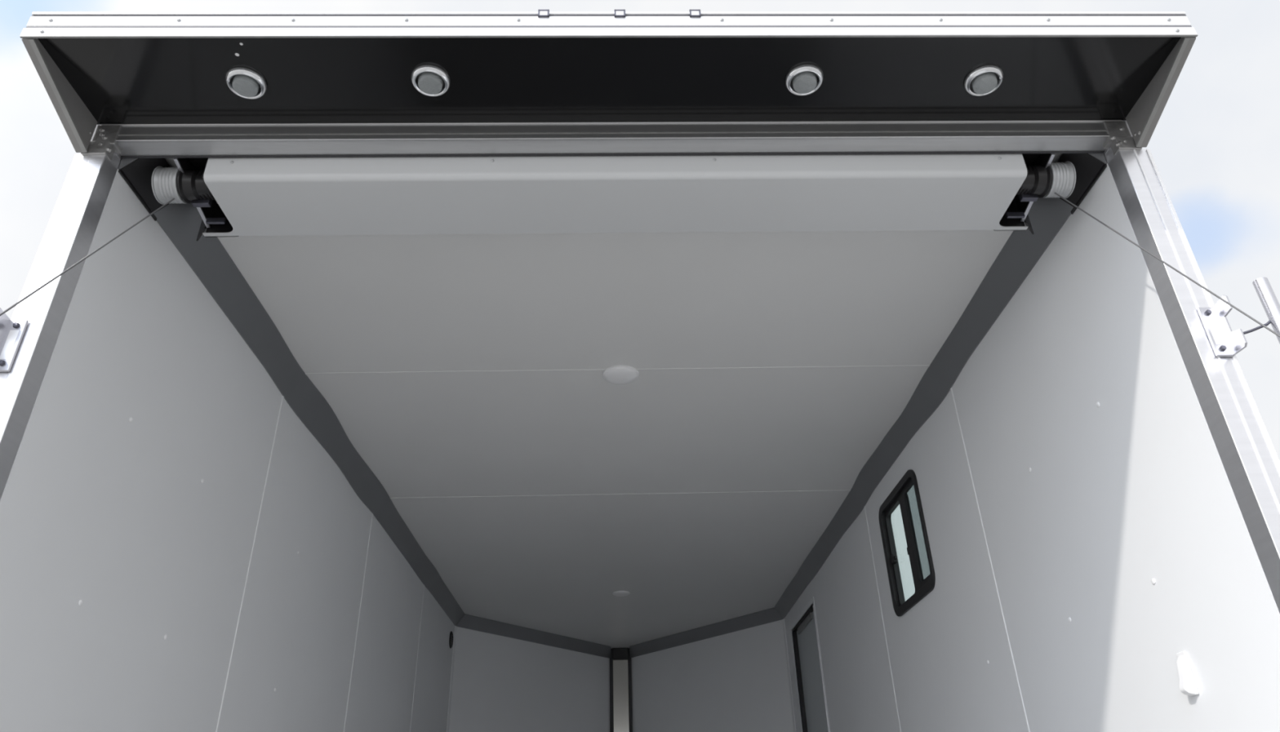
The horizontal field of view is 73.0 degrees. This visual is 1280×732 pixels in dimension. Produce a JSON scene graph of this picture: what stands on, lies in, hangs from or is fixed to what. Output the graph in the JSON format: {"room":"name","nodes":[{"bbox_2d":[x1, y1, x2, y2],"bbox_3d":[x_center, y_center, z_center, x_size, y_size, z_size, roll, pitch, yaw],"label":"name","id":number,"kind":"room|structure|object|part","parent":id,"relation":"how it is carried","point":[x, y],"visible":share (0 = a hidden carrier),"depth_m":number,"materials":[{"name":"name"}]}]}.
{"room":"cargo trailer interior","nodes":[
{"label":"cargo trailer interior","id":0,"kind":"room"},
{"bbox_2d":[0,158,454,731],"bbox_3d":[-1.228,1.674,3.461,0.035,2.418,4.660,-1,-29,-2],"label":"wall","id":1,"kind":"structure","parent":0,"point":[180,552],"depth_m":2.24,"materials":[{"name":"white"}]},
{"bbox_2d":[118,158,464,626],"bbox_3d":[-1.208,0.652,4.022,0.079,0.095,4.640,-1,-29,-2],"label":"trim","id":2,"kind":"structure","parent":1,"relation":"attached to","point":[207,257],"depth_m":2.89,"materials":[{"name":"black metal"}]},
{"bbox_2d":[448,631,453,648],"bbox_3d":[-1.279,1.857,5.862,0.008,0.112,0.112,-1,-29,-2],"label":"air vent","id":3,"kind":"object","parent":1,"relation":"in","point":[451,638],"visible":1,"depth_m":5.84,"materials":[{"name":"black plastic"}]},
{"bbox_2d":[446,626,609,731],"bbox_3d":[-0.767,3.118,6.067,0.072,2.418,1.687,-22,-35,32],"label":"wall","id":4,"kind":"structure","parent":0,"point":[499,683],"depth_m":6.34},
{"bbox_2d":[456,613,610,658],"bbox_3d":[-0.745,2.078,6.611,0.070,0.082,1.674,-22,-35,32],"label":"trim","id":5,"kind":"structure","parent":4,"relation":"attached to","point":[468,622],"depth_m":6.53,"materials":[{"name":"black metal"}]},
{"bbox_2d":[101,120,1122,158],"bbox_3d":[-0.045,-0.554,2.032,2.372,0.104,0.056,-1,-29,-2],"label":"header beam","id":6,"kind":"structure","parent":0,"point":[145,140],"depth_m":2.00,"materials":[{"name":"metal"}]},
{"bbox_2d":[173,157,232,240],"bbox_3d":[-1.060,-0.416,2.100,0.112,0.103,0.237,-1,-29,-2],"label":"bracket","id":7,"kind":"object","parent":6,"relation":"attached to","point":[192,188],"visible":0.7,"depth_m":2.06,"materials":[{"name":"black metal"}]},
{"bbox_2d":[118,158,186,221],"bbox_3d":[-1.140,-0.425,2.071,0.114,0.102,0.178,-1,-29,-2],"label":"drum","id":8,"kind":"object","parent":7,"relation":"attached to","point":[153,181],"visible":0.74,"depth_m":2.02,"materials":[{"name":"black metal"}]},
{"bbox_2d":[0,198,174,315],"bbox_3d":[-1.078,0.359,0.653,0.003,2.658,1.674,-2,-29,0],"label":"cable","id":9,"kind":"object","parent":8,"relation":"attached to","point":[171,200],"visible":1,"depth_m":1.68,"materials":[{"name":"silver metal"}]},
{"bbox_3d":[-1.076,-0.432,2.091,0.004,0.079,0.203,-1,-29,-2],"label":"plate","id":10,"kind":"part","parent":7,"relation":"part of","materials":[{"name":"black metal"}]},
{"bbox_2d":[19,11,1197,152],"bbox_3d":[-0.040,-0.615,1.889,2.431,0.150,0.262,-1,-29,-2],"label":"canopy","id":11,"kind":"object","parent":6,"relation":"attached to","point":[245,82],"depth_m":1.86,"materials":[{"name":"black metal"}]},
{"bbox_3d":[-1.243,-0.593,1.851,0.023,0.135,0.244,-1,-29,-2],"label":"gusset plate","id":12,"kind":"part","parent":11,"relation":"part of","materials":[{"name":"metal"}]},
{"bbox_3d":[-0.455,-0.615,1.879,0.085,0.021,0.085,-1,-29,-2],"label":"canopy light","id":13,"kind":"part","parent":11,"relation":"part of","materials":[{"name":"silver metal"}]},
{"bbox_2d":[537,8,549,17],"bbox_3d":[-0.201,-0.737,1.807,0.023,0.020,0.006,-1,-29,-2],"label":"marker","id":14,"kind":"object","parent":11,"relation":"attached to","point":[541,12],"visible":1,"depth_m":1.80,"materials":[{"name":"white plastic"}]},
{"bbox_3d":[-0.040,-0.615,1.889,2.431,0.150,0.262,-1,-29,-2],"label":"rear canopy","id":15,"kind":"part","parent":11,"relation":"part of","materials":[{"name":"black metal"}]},
{"bbox_3d":[-0.041,-0.719,1.805,2.419,0.029,0.005,-1,-29,-2],"label":"fascia rail","id":16,"kind":"part","parent":11,"relation":"part of","materials":[{"name":"silver metal"}]},
{"bbox_3d":[-0.040,-0.691,1.789,2.426,0.024,0.005,-1,-29,-2],"label":"fascia rail","id":17,"kind":"part","parent":11,"relation":"part of","materials":[{"name":"silver metal"}]},
{"bbox_3d":[-0.043,-0.631,1.903,2.406,0.008,0.250,-1,-29,-2],"label":"underside panel","id":18,"kind":"part","parent":11,"relation":"part of","materials":[{"name":"black metal"}]},
{"bbox_2d":[614,8,625,17],"bbox_3d":[-0.042,-0.739,1.812,0.023,0.020,0.006,-1,-29,-2],"label":"marker","id":19,"kind":"object","parent":11,"relation":"attached to","point":[618,12],"visible":1,"depth_m":1.81,"materials":[{"name":"white plastic"}]},
{"bbox_2d":[688,8,701,17],"bbox_3d":[0.116,-0.740,1.816,0.023,0.020,0.006,-1,-29,-2],"label":"marker","id":20,"kind":"object","parent":11,"relation":"attached to","point":[693,12],"visible":1,"depth_m":1.81,"materials":[{"name":"white plastic"}]},
{"bbox_3d":[0.363,-0.625,1.904,0.085,0.021,0.085,-1,-29,-2],"label":"canopy light","id":21,"kind":"part","parent":11,"relation":"part of","materials":[{"name":"silver metal"}]},
{"bbox_3d":[0.764,-0.628,1.919,0.085,0.021,0.085,-1,-29,-2],"label":"canopy light","id":22,"kind":"part","parent":11,"relation":"part of","materials":[{"name":"silver metal"}]},
{"bbox_3d":[1.159,-0.623,1.923,0.023,0.135,0.244,-1,-29,-2],"label":"gusset plate","id":23,"kind":"part","parent":11,"relation":"part of","materials":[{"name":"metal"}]},
{"bbox_2d":[999,153,1054,234],"bbox_3d":[0.966,-0.441,2.161,0.112,0.103,0.237,-1,-29,-2],"label":"bracket","id":24,"kind":"object","parent":6,"relation":"attached to","point":[1037,182],"visible":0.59,"depth_m":2.12,"materials":[{"name":"black metal"}]},
{"bbox_3d":[0.983,-0.458,2.153,0.004,0.079,0.203,-1,-29,-2],"label":"plate","id":25,"kind":"part","parent":24,"relation":"part of","materials":[{"name":"black metal"}]},
{"bbox_2d":[1044,153,1106,213],"bbox_3d":[1.047,-0.452,2.137,0.114,0.102,0.178,-1,-29,-2],"label":"drum","id":26,"kind":"object","parent":24,"relation":"attached to","point":[1073,175],"visible":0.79,"depth_m":2.09,"materials":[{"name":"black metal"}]},
{"bbox_2d":[1054,192,1279,337],"bbox_3d":[1.091,0.332,0.718,0.003,2.658,1.674,0,-29,-4],"label":"cable","id":27,"kind":"object","parent":26,"relation":"attached to","point":[1064,198],"visible":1,"depth_m":1.66,"materials":[{"name":"silver metal"}]},
{"bbox_2d":[165,153,1062,648],"bbox_3d":[-0.107,0.893,4.686,2.444,0.087,5.990,-1,-29,-2],"label":"ceiling","id":28,"kind":"structure","parent":0,"point":[465,371],"depth_m":3.14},
{"bbox_2d":[202,153,1027,236],"bbox_3d":[-0.047,-0.434,2.122,2.080,0.104,0.217,-1,-29,-2],"label":"panel","id":29,"kind":"object","parent":28,"relation":"attached to","point":[677,193],"visible":0.98,"depth_m":2.06,"materials":[{"name":"white metal"}]},
{"bbox_2d":[602,365,639,384],"bbox_3d":[-0.068,0.037,3.051,0.128,0.020,0.128,-1,-29,-2],"label":"recessed light","id":30,"kind":"object","parent":28,"relation":"in","point":[617,375],"visible":1,"depth_m":3.03,"materials":[{"name":"white plastic"}]},
{"bbox_2d":[612,591,629,596],"bbox_3d":[-0.124,1.494,5.656,0.114,0.017,0.114,-1,-29,-2],"label":"recessed light","id":31,"kind":"object","parent":28,"relation":"in","point":[618,593],"visible":1,"depth_m":5.63,"materials":[{"name":"white plastic"}]},
{"bbox_2d":[631,618,795,731],"bbox_3d":[0.524,3.102,6.106,0.072,2.418,1.687,21,-37,-35],"label":"wall","id":32,"kind":"structure","parent":0,"point":[739,681],"depth_m":6.37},
{"bbox_2d":[629,608,783,657],"bbox_3d":[0.444,2.063,6.646,0.070,0.082,1.674,22,-37,-35],"label":"trim","id":33,"kind":"structure","parent":32,"relation":"attached to","point":[770,615],"depth_m":6.57,"materials":[{"name":"black metal"}]},
{"bbox_2d":[784,153,1279,731],"bbox_3d":[1.104,1.645,3.531,0.035,2.418,4.660,-1,-29,-2],"label":"wall","id":34,"kind":"structure","parent":0,"point":[1086,529],"depth_m":2.25,"materials":[{"name":"white"}]},
{"bbox_2d":[790,596,830,731],"bbox_3d":[1.077,2.553,4.971,0.050,2.241,0.806,-1,-29,-2],"label":"door","id":35,"kind":"structure","parent":34,"relation":"in","point":[812,704],"depth_m":5.42,"materials":[{"name":"grey metal"}]},
{"bbox_3d":[1.095,2.565,4.965,0.014,2.213,0.750,-1,-29,-2],"label":"panel","id":36,"kind":"part","parent":35,"relation":"part of","materials":[{"name":"grey metal"}]},
{"bbox_2d":[878,469,935,617],"bbox_3d":[1.091,0.726,3.514,0.044,0.480,0.524,-1,-29,-2],"label":"window","id":37,"kind":"structure","parent":34,"relation":"in","point":[899,495],"depth_m":3.52,"materials":[{"name":"black plastic"}]},
{"bbox_3d":[1.092,0.764,3.586,0.018,0.416,0.295,-1,-29,-2],"label":"glass sash","id":38,"kind":"part","parent":37,"relation":"part of","materials":[{"name":"clear glass"}]},
{"bbox_3d":[1.091,0.660,3.400,0.010,0.416,0.220,-1,-29,-2],"label":"screen sash","id":39,"kind":"part","parent":37,"relation":"part of","materials":[{"name":"black rubber"}]},
{"bbox_2d":[773,153,1107,618],"bbox_3d":[1.029,0.626,4.088,0.071,0.099,4.640,-1,-29,-2],"label":"trim","id":40,"kind":"structure","parent":34,"relation":"attached to","point":[1022,251],"depth_m":2.95,"materials":[{"name":"black metal"}]},
{"bbox_2d":[1176,651,1199,697],"bbox_3d":[1.118,0.634,1.781,0.024,0.086,0.030,-1,-29,-2],"label":"air vent","id":41,"kind":"object","parent":34,"relation":"attached to","point":[1188,686],"visible":1,"depth_m":1.77,"materials":[{"name":"white plastic"}]},
{"bbox_3d":[-0.043,3.062,3.444,2.444,0.080,6.042,-1,-29,-2],"label":"floor","id":42,"kind":"structure","parent":0,"visible":0},
{"bbox_2d":[0,124,122,500],"bbox_3d":[-1.194,0.530,1.397,0.082,2.558,0.060,-1,-29,-2],"label":"post","id":43,"kind":"object","parent":42,"relation":"on","point":[68,237],"visible":0.94,"depth_m":1.78,"materials":[{"name":"metal"}]},
{"bbox_2d":[0,307,28,372],"bbox_3d":[-1.229,-0.052,1.669,0.038,0.122,0.047,-1,-29,-2],"label":"latch keeper","id":44,"kind":"object","parent":43,"relation":"attached to","point":[11,331],"visible":1,"depth_m":1.69,"materials":[{"name":"silver metal"}]},
{"bbox_2d":[609,648,632,731],"bbox_3d":[-0.134,3.423,6.645,0.190,2.418,0.100,-1,-29,-2],"label":"post","id":45,"kind":"object","parent":42,"relation":"on","point":[620,669],"visible":0.99,"depth_m":7.04,"materials":[{"name":"grey metal"}]},
{"bbox_3d":[-0.209,3.448,6.602,0.020,2.335,0.020,-1,-29,-2],"label":"edge rail","id":46,"kind":"part","parent":45,"relation":"part of","materials":[{"name":"grey metal"}]},
{"bbox_3d":[-0.057,3.446,6.606,0.020,2.335,0.020,-1,-29,-2],"label":"edge rail","id":47,"kind":"part","parent":45,"relation":"part of","materials":[{"name":"grey metal"}]},
{"bbox_2d":[1102,120,1279,613],"bbox_3d":[1.167,0.501,1.467,0.084,2.558,0.060,-1,-29,-2],"label":"post","id":48,"kind":"object","parent":42,"relation":"on","point":[1248,455],"visible":0.93,"depth_m":1.75,"materials":[{"name":"metal"}]},
{"bbox_2d":[1196,295,1247,356],"bbox_3d":[1.170,-0.082,1.741,0.038,0.122,0.047,-1,-29,-2],"label":"latch keeper","id":49,"kind":"object","parent":48,"relation":"attached to","point":[1224,342],"visible":1,"depth_m":1.75,"materials":[{"name":"silver metal"}]},
{"bbox_3d":[1.169,-0.070,1.757,0.038,0.117,0.006,-1,-29,-2],"label":"plate","id":50,"kind":"part","parent":49,"relation":"part of","materials":[{"name":"silver metal"}]},
{"bbox_2d":[1243,277,1279,343],"bbox_3d":[1.240,-0.048,1.717,0.103,0.276,0.027,-10,-30,14],"label":"bar","id":51,"kind":"object","parent":48,"relation":"attached to","point":[1269,302],"visible":0.9,"depth_m":1.74,"materials":[{"name":"silver metal"}]},
{"bbox_3d":[1.227,-0.074,1.735,0.079,0.029,0.006,-8,-30,11],"label":"rod","id":52,"kind":"part","parent":51,"relation":"part of","materials":[{"name":"grey metal"}]}
]}

